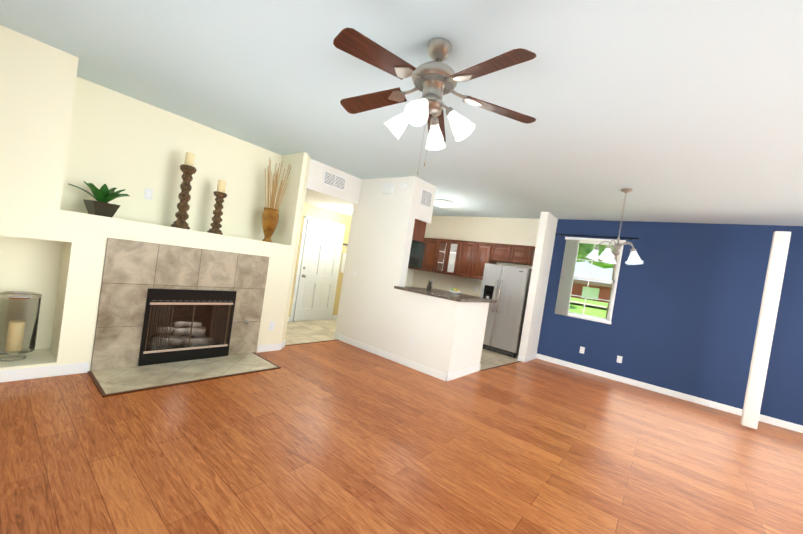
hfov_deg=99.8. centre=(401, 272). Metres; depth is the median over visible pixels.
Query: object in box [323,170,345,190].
ceiling vent
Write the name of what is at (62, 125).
wall
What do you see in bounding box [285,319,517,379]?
floor
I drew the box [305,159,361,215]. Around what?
wall
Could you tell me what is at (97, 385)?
trim
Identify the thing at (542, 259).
wall pillar
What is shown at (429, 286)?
potted plant
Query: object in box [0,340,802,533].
floor
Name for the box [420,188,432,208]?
air vent
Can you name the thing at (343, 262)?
hook rack
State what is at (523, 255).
upper cabinet
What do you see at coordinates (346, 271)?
wall
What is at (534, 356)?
baseboard
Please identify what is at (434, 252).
upper cabinet
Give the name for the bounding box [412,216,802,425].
wall
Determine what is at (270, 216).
vase
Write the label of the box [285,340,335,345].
trim
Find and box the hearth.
[92,353,276,393]
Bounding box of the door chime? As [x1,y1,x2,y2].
[382,183,393,193]
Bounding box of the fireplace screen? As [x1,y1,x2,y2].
[138,288,236,365]
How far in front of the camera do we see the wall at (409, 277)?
8.54 m
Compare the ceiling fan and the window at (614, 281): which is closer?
the ceiling fan
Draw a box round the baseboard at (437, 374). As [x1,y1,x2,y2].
[338,334,448,381]
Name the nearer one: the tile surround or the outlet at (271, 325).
the tile surround
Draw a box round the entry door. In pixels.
[293,219,342,320]
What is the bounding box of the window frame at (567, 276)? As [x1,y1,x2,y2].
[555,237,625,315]
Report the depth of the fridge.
6.51 m
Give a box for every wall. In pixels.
[0,25,310,370]
[288,203,351,320]
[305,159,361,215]
[334,205,357,338]
[340,176,488,373]
[405,268,413,286]
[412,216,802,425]
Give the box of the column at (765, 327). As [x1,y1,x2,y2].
[741,231,790,428]
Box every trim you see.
[87,352,280,396]
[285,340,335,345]
[480,361,520,370]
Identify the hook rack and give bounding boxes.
[340,243,347,272]
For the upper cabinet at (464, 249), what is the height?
0.790 m
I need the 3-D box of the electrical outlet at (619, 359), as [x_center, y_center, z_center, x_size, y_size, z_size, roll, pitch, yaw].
[3.733,1.487,5.793,0.075,0.118,0.009,10,2,39]
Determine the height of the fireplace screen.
0.796 m
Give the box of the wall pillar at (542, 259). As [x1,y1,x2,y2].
[518,212,557,356]
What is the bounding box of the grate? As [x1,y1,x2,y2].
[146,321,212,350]
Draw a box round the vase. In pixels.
[262,157,290,242]
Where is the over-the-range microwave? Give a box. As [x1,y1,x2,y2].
[408,240,424,268]
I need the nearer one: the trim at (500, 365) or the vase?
the vase
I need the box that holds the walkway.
[570,301,606,307]
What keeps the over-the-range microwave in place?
attached to the upper cabinet at (419, 231)
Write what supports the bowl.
on the countertop
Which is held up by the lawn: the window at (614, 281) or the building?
the building
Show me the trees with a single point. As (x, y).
(587, 251)
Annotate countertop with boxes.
[394,286,496,302]
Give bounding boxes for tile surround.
[90,238,268,370]
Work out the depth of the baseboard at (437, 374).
4.94 m
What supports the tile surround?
attached to the wall at (62, 125)
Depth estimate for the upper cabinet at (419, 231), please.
5.30 m
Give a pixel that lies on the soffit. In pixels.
(423, 213)
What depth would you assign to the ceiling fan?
1.95 m
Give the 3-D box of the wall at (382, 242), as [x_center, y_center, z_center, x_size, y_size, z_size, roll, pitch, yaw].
[0.259,-0.038,5.445,2.150,2.749,0.970,10,2,39]
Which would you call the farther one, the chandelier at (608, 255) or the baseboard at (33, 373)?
the chandelier at (608, 255)
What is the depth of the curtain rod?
6.07 m
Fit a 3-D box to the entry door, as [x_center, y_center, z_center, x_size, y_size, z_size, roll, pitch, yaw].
[-1.706,-0.009,7.004,0.038,2.018,0.910,10,2,39]
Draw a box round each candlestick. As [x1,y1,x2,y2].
[171,152,196,229]
[207,180,226,234]
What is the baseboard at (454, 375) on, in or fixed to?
attached to the wall at (382, 242)
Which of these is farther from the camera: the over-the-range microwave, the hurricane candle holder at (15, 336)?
the over-the-range microwave
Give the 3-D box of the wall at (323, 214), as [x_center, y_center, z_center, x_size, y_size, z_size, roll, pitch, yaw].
[-1.959,-0.182,6.786,0.120,2.320,2.370,10,2,39]
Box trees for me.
[576,243,616,317]
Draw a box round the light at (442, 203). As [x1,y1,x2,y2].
[434,200,452,206]
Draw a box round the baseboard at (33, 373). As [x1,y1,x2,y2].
[0,362,88,382]
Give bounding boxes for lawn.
[569,297,607,317]
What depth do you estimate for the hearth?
3.42 m
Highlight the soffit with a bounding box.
[415,179,435,223]
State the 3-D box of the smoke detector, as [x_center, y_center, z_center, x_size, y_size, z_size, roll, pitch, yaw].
[0.030,-1.303,5.100,0.136,0.136,0.040,10,2,39]
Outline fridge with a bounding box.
[480,263,531,357]
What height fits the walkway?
0.040 m
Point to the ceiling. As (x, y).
(683, 111)
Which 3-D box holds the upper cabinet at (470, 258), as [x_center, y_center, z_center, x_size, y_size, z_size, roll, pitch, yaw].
[1.770,-0.240,7.298,0.429,0.790,0.348,10,2,39]
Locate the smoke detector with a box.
[400,182,407,190]
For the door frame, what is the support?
attached to the wall at (323, 214)
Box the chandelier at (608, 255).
[586,188,643,264]
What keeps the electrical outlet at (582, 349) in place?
attached to the wall at (686, 308)
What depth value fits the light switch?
3.78 m
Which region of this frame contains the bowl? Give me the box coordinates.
[449,288,460,293]
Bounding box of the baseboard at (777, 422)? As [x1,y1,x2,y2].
[537,353,802,432]
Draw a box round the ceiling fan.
[333,27,535,174]
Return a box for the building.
[571,279,610,302]
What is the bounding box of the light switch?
[144,188,152,199]
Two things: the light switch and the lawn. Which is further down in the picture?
the lawn
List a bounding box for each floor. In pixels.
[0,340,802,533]
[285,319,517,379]
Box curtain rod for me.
[555,233,638,239]
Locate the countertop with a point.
(448, 295)
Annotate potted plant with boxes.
[68,181,129,217]
[427,279,431,288]
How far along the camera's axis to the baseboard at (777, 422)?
5.32 m
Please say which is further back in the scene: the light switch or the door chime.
the door chime
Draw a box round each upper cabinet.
[412,219,425,241]
[420,238,447,273]
[452,240,471,277]
[468,242,495,279]
[492,243,511,262]
[504,244,534,265]
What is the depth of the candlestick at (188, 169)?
3.75 m
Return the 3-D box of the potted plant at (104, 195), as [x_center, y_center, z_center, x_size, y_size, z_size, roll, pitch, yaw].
[-2.873,-0.698,3.260,0.525,0.308,0.433,9,1,27]
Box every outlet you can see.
[269,321,274,329]
[579,346,584,353]
[617,355,622,362]
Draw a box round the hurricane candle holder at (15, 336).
[0,291,41,360]
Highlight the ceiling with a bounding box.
[0,0,802,225]
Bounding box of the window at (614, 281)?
[560,241,623,323]
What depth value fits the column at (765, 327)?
4.30 m
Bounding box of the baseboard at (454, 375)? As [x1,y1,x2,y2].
[448,364,480,380]
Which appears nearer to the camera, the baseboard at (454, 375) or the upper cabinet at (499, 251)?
the baseboard at (454, 375)
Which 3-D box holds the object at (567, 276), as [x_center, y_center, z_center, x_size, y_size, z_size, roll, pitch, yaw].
[3.385,0.110,6.145,0.970,1.465,0.094,10,2,39]
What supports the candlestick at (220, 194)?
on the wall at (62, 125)
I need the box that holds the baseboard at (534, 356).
[524,353,536,362]
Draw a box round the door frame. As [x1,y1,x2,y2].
[290,215,344,320]
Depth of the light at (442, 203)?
6.38 m
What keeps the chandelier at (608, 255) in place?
hanging from the ceiling

